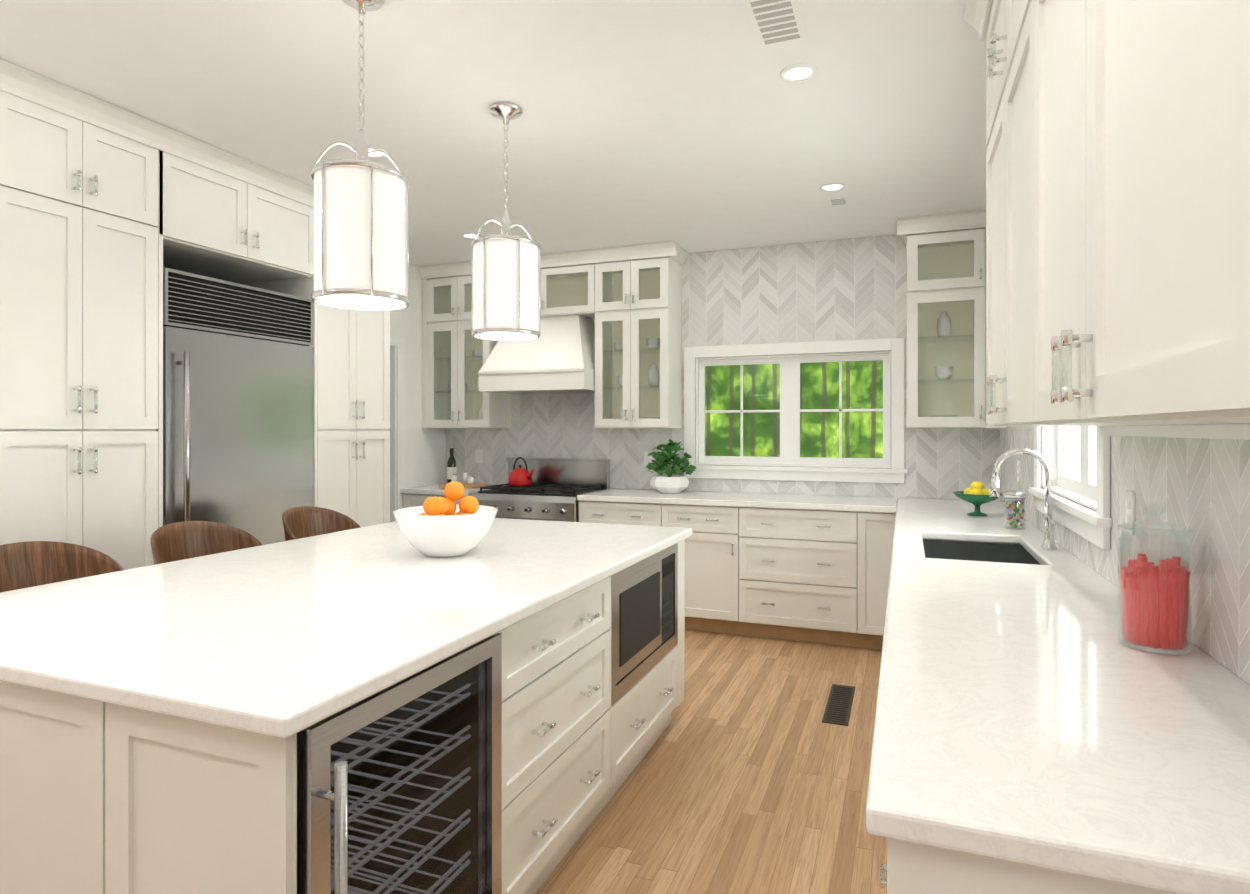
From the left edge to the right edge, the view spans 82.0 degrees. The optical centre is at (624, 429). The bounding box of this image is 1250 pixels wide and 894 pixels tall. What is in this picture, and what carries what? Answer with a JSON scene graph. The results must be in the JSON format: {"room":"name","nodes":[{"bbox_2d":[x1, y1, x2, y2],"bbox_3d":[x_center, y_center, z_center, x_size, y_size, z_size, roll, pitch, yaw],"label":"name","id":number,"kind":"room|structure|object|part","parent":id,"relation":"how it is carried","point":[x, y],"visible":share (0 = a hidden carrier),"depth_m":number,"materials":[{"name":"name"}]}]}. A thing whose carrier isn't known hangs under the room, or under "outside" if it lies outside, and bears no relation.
{"room":"kitchen","nodes":[
{"label":"kitchen","id":0,"kind":"room"},
{"bbox_2d":[390,264,445,509],"bbox_3d":[-3.097,0.015,2.646,0.140,2.750,8.010,0,0,21],"label":"wall","id":1,"kind":"structure","parent":0,"point":[425,456],"depth_m":5.96,"materials":[{"name":"paint"}]},
{"bbox_2d":[168,130,313,285],"bbox_3d":[-2.230,-1.117,3.799,0.630,0.483,0.934,0,0,21],"label":"upper cabinet","id":2,"kind":"object","parent":1,"relation":"attached to","point":[231,219],"depth_m":3.66,"materials":[{"name":"white wood"}]},
{"bbox_2d":[388,335,404,521],"bbox_3d":[-1.995,0.322,5.453,0.160,2.135,0.810,0,0,21],"label":"door frame","id":3,"kind":"structure","parent":1,"relation":"attached to","point":[398,342],"depth_m":5.73,"materials":[{"name":"white wood"}]},
{"bbox_2d":[0,0,987,265],"bbox_3d":[-0.991,-1.409,1.827,4.660,0.100,8.290,0,0,21],"label":"ceiling","id":4,"kind":"structure","parent":0,"point":[692,126],"depth_m":2.98,"materials":[{"name":"paint"}]},
{"bbox_2d":[311,0,408,310],"bbox_3d":[-0.820,-0.876,2.238,0.286,0.963,0.289,0,0,21],"label":"pendant light","id":5,"kind":"object","parent":4,"relation":"hanging from","point":[361,231],"visible":1,"depth_m":2.13,"materials":[{"name":"silver metal"}]},
{"bbox_3d":[-0.820,-0.591,2.238,0.272,0.369,0.272,0,0,21],"label":"lamp shade","id":6,"kind":"part","parent":5,"relation":"part of","materials":[{"name":"fabric"}]},
{"bbox_2d":[369,146,386,157],"bbox_3d":[-1.236,-1.355,3.515,0.140,0.007,0.140,0,0,21],"label":"recessed light","id":7,"kind":"object","parent":4,"relation":"in","point":[377,155],"visible":0.35,"depth_m":3.54,"materials":[{"name":"white plastic"}]},
{"bbox_2d":[461,233,480,238],"bbox_3d":[-1.076,-1.356,5.030,0.140,0.007,0.140,0,0,21],"label":"recessed light","id":8,"kind":"object","parent":4,"relation":"in","point":[469,235],"visible":0.81,"depth_m":5.02,"materials":[{"name":"white plastic"}]},
{"bbox_2d":[471,102,539,340],"bbox_3d":[-0.505,-0.876,3.049,0.286,0.963,0.289,0,0,21],"label":"pendant light","id":9,"kind":"object","parent":4,"relation":"hanging from","point":[504,285],"visible":1,"depth_m":2.94,"materials":[{"name":"silver metal"}]},
{"bbox_3d":[-0.505,-0.591,3.049,0.272,0.369,0.272,0,0,21],"label":"lamp shade","id":10,"kind":"part","parent":9,"relation":"part of","materials":[{"name":"fabric"}]},
{"bbox_2d":[744,0,804,47],"bbox_3d":[0.486,-1.355,2.341,0.150,0.006,0.380,0,0,21],"label":"ceiling vent","id":11,"kind":"object","parent":4,"relation":"in","point":[776,22],"visible":1,"depth_m":2.38,"materials":[{"name":"white metal"}]},
{"bbox_2d":[780,63,817,82],"bbox_3d":[0.660,-1.355,2.735,0.140,0.007,0.140,0,0,21],"label":"recessed light","id":12,"kind":"object","parent":4,"relation":"in","point":[799,73],"visible":1,"depth_m":2.73,"materials":[{"name":"white plastic"}]},
{"bbox_2d":[820,183,845,191],"bbox_3d":[1.161,-1.356,4.021,0.140,0.007,0.140,0,0,21],"label":"recessed light","id":13,"kind":"object","parent":4,"relation":"in","point":[830,187],"visible":1,"depth_m":4.02,"materials":[{"name":"white plastic"}]},
{"bbox_2d":[829,196,847,205],"bbox_3d":[1.268,-1.356,4.269,0.100,0.006,0.140,0,0,21],"label":"ceiling vent","id":14,"kind":"object","parent":4,"relation":"in","point":[838,201],"visible":1,"depth_m":4.26,"materials":[{"name":"white metal"}]},
{"bbox_2d":[535,629,886,893],"bbox_3d":[-1.718,1.441,2.110,6.220,0.100,8.290,0,0,21],"label":"floor","id":15,"kind":"structure","parent":0,"point":[749,774],"depth_m":2.76,"materials":[{"name":"brown wood"}]},
{"bbox_2d":[0,541,123,592],"bbox_3d":[-1.835,0.885,2.333,0.484,1.011,0.477,0,0,21],"label":"stool","id":16,"kind":"object","parent":15,"relation":"on","point":[29,564],"visible":0.12,"depth_m":2.48,"materials":[{"name":"brown wood"}]},
{"bbox_2d":[0,62,167,569],"bbox_3d":[-2.514,0.015,3.071,0.630,2.746,0.666,0,0,21],"label":"tall cabinet","id":17,"kind":"object","parent":15,"relation":"on","point":[109,212],"depth_m":2.94,"materials":[{"name":"white wood"}]},
{"bbox_2d":[151,521,261,564],"bbox_3d":[-1.617,0.885,2.891,0.485,1.011,0.477,0,0,21],"label":"stool","id":18,"kind":"object","parent":15,"relation":"on","point":[177,541],"visible":0.12,"depth_m":3.01,"materials":[{"name":"brown wood"}]},
{"bbox_2d":[163,268,313,544],"bbox_3d":[-2.188,0.323,3.784,0.671,2.126,0.888,0,0,21],"label":"fridge","id":19,"kind":"object","parent":15,"relation":"on","point":[238,405],"visible":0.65,"depth_m":3.63,"materials":[{"name":"metal"}]},
{"bbox_3d":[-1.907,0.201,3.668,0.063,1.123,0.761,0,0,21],"label":"handle","id":20,"kind":"part","parent":19,"relation":"part of","materials":[{"name":"silver metal"}]},
{"bbox_2d":[252,278,389,526],"bbox_3d":[-1.949,0.015,4.523,0.630,2.746,0.650,0,0,21],"label":"tall cabinet","id":21,"kind":"object","parent":15,"relation":"on","point":[352,347],"depth_m":4.37,"materials":[{"name":"white wood"}]},
{"bbox_2d":[282,506,360,540],"bbox_3d":[-1.384,0.885,3.472,0.499,1.011,0.477,0,0,21],"label":"stool","id":22,"kind":"object","parent":15,"relation":"on","point":[303,522],"visible":0.12,"depth_m":3.60,"materials":[{"name":"brown wood"}]},
{"bbox_2d":[0,534,691,893],"bbox_3d":[-0.773,0.949,2.573,1.506,0.878,2.376,0,0,21],"label":"kitchen island","id":23,"kind":"object","parent":15,"relation":"on","point":[384,708],"depth_m":1.50,"materials":[{"name":"wood"}]},
{"bbox_2d":[0,518,691,741],"bbox_3d":[-0.815,0.517,2.583,1.500,0.093,2.435,0,0,21],"label":"island countertop","id":24,"kind":"structure","parent":23,"relation":"on","point":[267,640],"depth_m":1.81,"materials":[{"name":"white stone"}]},
{"bbox_2d":[393,481,497,556],"bbox_3d":[-0.676,0.331,2.719,0.385,0.276,0.385,0,0,21],"label":"bowl","id":25,"kind":"object","parent":24,"relation":"on","point":[439,526],"visible":1,"depth_m":2.61,"materials":[{"name":"white ceramic"}]},
{"bbox_2d":[611,543,677,705],"bbox_3d":[-0.122,0.752,3.025,0.472,0.467,0.800,0,0,21],"label":"microwave","id":26,"kind":"object","parent":23,"relation":"in","point":[644,595],"depth_m":2.88,"materials":[{"name":"silver metal"}]},
{"bbox_2d":[402,490,484,507],"bbox_3d":[-1.375,0.948,5.933,0.636,0.878,0.625,0,0,21],"label":"base cabinet","id":27,"kind":"object","parent":15,"relation":"on","point":[408,500],"depth_m":5.71,"materials":[{"name":"white wood"}]},
{"bbox_2d":[400,482,491,497],"bbox_3d":[-1.380,0.489,5.921,0.635,0.039,0.650,0,0,21],"label":"countertop","id":28,"kind":"structure","parent":27,"relation":"on","point":[436,489],"depth_m":5.69,"materials":[{"name":"white stone"}]},
{"bbox_2d":[447,448,455,482],"bbox_3d":[-1.472,0.312,6.108,0.078,0.312,0.078,0,0,21],"label":"wine bottle","id":29,"kind":"object","parent":28,"relation":"on","point":[451,466],"visible":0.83,"depth_m":6.08,"materials":[{"name":"black glass"}]},
{"bbox_2d":[439,471,487,487],"bbox_3d":[-1.329,0.406,5.923,0.320,0.125,0.240,0,0,21],"label":"cutting board","id":30,"kind":"object","parent":28,"relation":"on","point":[467,481],"visible":0.9,"depth_m":5.88,"materials":[{"name":"brown wood"}]},
{"bbox_2d":[469,457,609,521],"bbox_3d":[-0.669,0.810,5.609,0.902,1.151,0.696,0,0,21],"label":"range","id":31,"kind":"object","parent":15,"relation":"on","point":[554,489],"visible":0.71,"depth_m":5.53,"materials":[{"name":"metal"}]},
{"bbox_2d":[508,457,533,485],"bbox_3d":[-0.814,0.330,5.723,0.240,0.227,0.194,0,0,21],"label":"kettle","id":32,"kind":"object","parent":31,"relation":"on","point":[520,476],"visible":0.98,"depth_m":5.66,"materials":[{"name":"metal"}]},
{"bbox_2d":[579,502,671,526],"bbox_3d":[0.097,0.948,5.361,0.690,0.878,0.625,0,0,21],"label":"base cabinet","id":33,"kind":"object","parent":15,"relation":"on","point":[624,513],"depth_m":5.06,"materials":[{"name":"white wood"}]},
{"bbox_2d":[672,506,739,634],"bbox_3d":[0.589,0.948,5.169,0.598,0.878,0.625,0,0,21],"label":"base cabinet","id":34,"kind":"object","parent":15,"relation":"on","point":[712,552],"depth_m":4.85,"materials":[{"name":"white wood"}]},
{"bbox_2d":[740,506,867,647],"bbox_3d":[1.212,0.948,4.927,0.856,0.878,0.625,0,0,21],"label":"base cabinet","id":35,"kind":"object","parent":15,"relation":"on","point":[782,560],"depth_m":4.63,"materials":[{"name":"white wood"}]},
{"bbox_2d":[577,486,895,513],"bbox_3d":[0.773,0.489,5.084,2.150,0.039,0.650,0,0,21],"label":"countertop","id":36,"kind":"structure","parent":35,"relation":"on","point":[862,503],"depth_m":4.91,"materials":[{"name":"white stone"}]},
{"bbox_2d":[646,439,695,493],"bbox_3d":[0.343,0.268,5.340,0.378,0.401,0.313,0,0,21],"label":"potted plant","id":37,"kind":"object","parent":36,"relation":"on","point":[669,483],"visible":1,"depth_m":5.28,"materials":[{"name":"green plant"}]},
{"bbox_2d":[822,684,855,725],"bbox_3d":[1.088,1.386,3.643,0.120,0.006,0.540,0,0,21],"label":"floor vent","id":38,"kind":"object","parent":15,"relation":"in","point":[838,708],"visible":1,"depth_m":3.61,"materials":[{"name":"brown metal"}]},
{"bbox_2d":[868,502,896,649],"bbox_3d":[1.684,0.949,4.743,0.253,0.878,0.625,0,0,21],"label":"base cabinet","id":39,"kind":"object","parent":15,"relation":"on","point":[880,526],"depth_m":4.46,"materials":[{"name":"white wood"}]},
{"bbox_2d":[879,844,1137,893],"bbox_3d":[0.716,0.950,1.043,0.620,0.878,0.514,0,0,21],"label":"base cabinet","id":40,"kind":"object","parent":15,"relation":"on","point":[908,871],"depth_m":0.89,"materials":[{"name":"white wood"}]},
{"bbox_2d":[866,498,1249,893],"bbox_3d":[1.399,0.490,2.832,0.647,0.039,4.395,0,0,21],"label":"countertop","id":41,"kind":"structure","parent":40,"relation":"on","point":[1014,726],"depth_m":1.14,"materials":[{"name":"white stone"}]},
{"bbox_2d":[953,481,1002,515],"bbox_3d":[1.939,0.376,3.955,0.250,0.186,0.250,0,0,21],"label":"fruit bowl","id":42,"kind":"object","parent":41,"relation":"on","point":[976,494],"visible":0.98,"depth_m":3.92,"materials":[{"name":"green ceramic"}]},
{"bbox_2d":[923,539,1040,564],"bbox_3d":[1.429,0.623,2.920,0.428,0.226,0.768,0,0,21],"label":"sink","id":43,"kind":"object","parent":41,"relation":"in","point":[988,550],"depth_m":3.25,"materials":[{"name":"black metal"}]},
{"bbox_2d":[1003,490,1026,529],"bbox_3d":[1.855,0.378,3.419,0.100,0.182,0.100,0,0,21],"label":"candy jar","id":44,"kind":"object","parent":41,"relation":"on","point":[1013,508],"visible":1,"depth_m":3.40,"materials":[{"name":"clear glass"}]},
{"bbox_2d":[990,448,1057,549],"bbox_3d":[1.577,0.271,2.843,0.239,0.398,0.095,0,0,21],"label":"faucet","id":45,"kind":"object","parent":41,"relation":"on","point":[1048,534],"visible":1,"depth_m":2.82,"materials":[{"name":"silver metal"}]},
{"bbox_2d":[1117,504,1191,654],"bbox_3d":[1.147,0.315,1.559,0.132,0.310,0.132,0,0,21],"label":"jar","id":46,"kind":"object","parent":41,"relation":"on","point":[1153,610],"visible":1,"depth_m":1.52,"materials":[{"name":"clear glass"}]},
{"bbox_2d":[495,351,998,500],"bbox_3d":[0.486,0.014,5.625,4.660,2.750,0.140,0,0,21],"label":"wall","id":47,"kind":"structure","parent":0,"point":[794,466],"depth_m":5.28,"materials":[{"name":"tile"}]},
{"bbox_2d":[475,450,482,462],"bbox_3d":[-1.261,0.229,6.212,0.072,0.116,0.007,0,0,21],"label":"electrical outlet plate","id":48,"kind":"object","parent":47,"relation":"attached to","point":[478,453],"depth_m":6.21,"materials":[{"name":"white plastic"}]},
{"bbox_2d":[478,315,594,394],"bbox_3d":[-0.635,-0.594,5.696,0.906,0.594,0.512,0,0,21],"label":"range hood","id":49,"kind":"object","parent":47,"relation":"attached to","point":[557,356],"visible":0.75,"depth_m":5.52,"materials":[{"name":"white wood"}]},
{"bbox_2d":[644,452,652,465],"bbox_3d":[0.185,0.229,5.649,0.072,0.116,0.007,0,0,21],"label":"electrical outlet plate","id":50,"kind":"object","parent":47,"relation":"attached to","point":[647,459],"depth_m":5.65,"materials":[{"name":"white plastic"}]},
{"bbox_2d":[681,338,906,482],"bbox_3d":[1.217,-0.133,5.312,1.620,1.005,0.193,0,0,21],"label":"window","id":51,"kind":"structure","parent":47,"relation":"in","point":[893,348],"depth_m":5.28,"materials":[{"name":"white wood"}]},
{"bbox_3d":[1.227,-0.141,5.337,1.380,0.790,0.050,0,0,21],"label":"back window sash","id":52,"kind":"part","parent":51,"relation":"part of","materials":[{"name":"white wood"}]},
{"bbox_2d":[982,0,1021,431],"bbox_3d":[1.134,-0.684,1.769,0.349,1.346,0.957,0,0,21],"label":"upper cabinet","id":53,"kind":"object","parent":0,"relation":"attached to","point":[1001,19],"depth_m":1.86,"materials":[{"name":"white wood"}]},
{"bbox_2d":[1022,0,1061,431],"bbox_3d":[0.901,-0.684,1.169,0.349,1.346,0.557,0,0,21],"label":"upper cabinet","id":54,"kind":"object","parent":0,"relation":"attached to","point":[1041,19],"depth_m":1.39,"materials":[{"name":"white wood"}]},
{"bbox_2d":[1062,0,1249,435],"bbox_3d":[0.733,-0.684,0.737,0.349,1.346,0.595,0,0,21],"label":"upper cabinet","id":55,"kind":"object","parent":0,"relation":"attached to","point":[1156,93],"depth_m":0.78,"materials":[{"name":"white wood"}]},
{"bbox_3d":[1.115,0.016,1.008,0.140,2.750,8.010,0,0,21],"label":"wall","id":56,"kind":"structure","parent":0,"visible":0},
{"bbox_2d":[1017,461,1019,481],"bbox_3d":[2.175,0.230,3.971,0.006,0.116,0.072,0,0,21],"label":"electrical outlet plate","id":57,"kind":"object","parent":56,"relation":"attached to","point":[1018,462],"depth_m":3.97,"materials":[{"name":"white plastic"}]},
{"bbox_2d":[1029,426,1111,549],"bbox_3d":[1.778,-0.132,2.784,0.193,1.005,1.310,0,0,21],"label":"window","id":58,"kind":"structure","parent":56,"relation":"in","point":[1092,526],"depth_m":2.77,"materials":[{"name":"white wood"}]},
{"bbox_3d":[1.802,-0.140,2.774,0.050,0.790,1.070,0,0,21],"label":"right window sash","id":59,"kind":"part","parent":58,"relation":"part of","materials":[{"name":"white wood"}]},
{"bbox_2d":[1125,490,1134,534],"bbox_3d":[1.413,0.231,2.013,0.006,0.116,0.072,0,0,21],"label":"electrical outlet plate","id":60,"kind":"object","parent":56,"relation":"attached to","point":[1129,506],"depth_m":2.00,"materials":[{"name":"white plastic"}]},
{"label":"outside","id":61,"kind":"structure","parent":0,"visible":0},
{"bbox_2d":[706,360,882,457],"bbox_3d":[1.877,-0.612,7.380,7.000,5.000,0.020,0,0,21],"label":"trees","id":62,"kind":"object","parent":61,"point":[727,376],"depth_m":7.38,"materials":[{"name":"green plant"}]}
]}

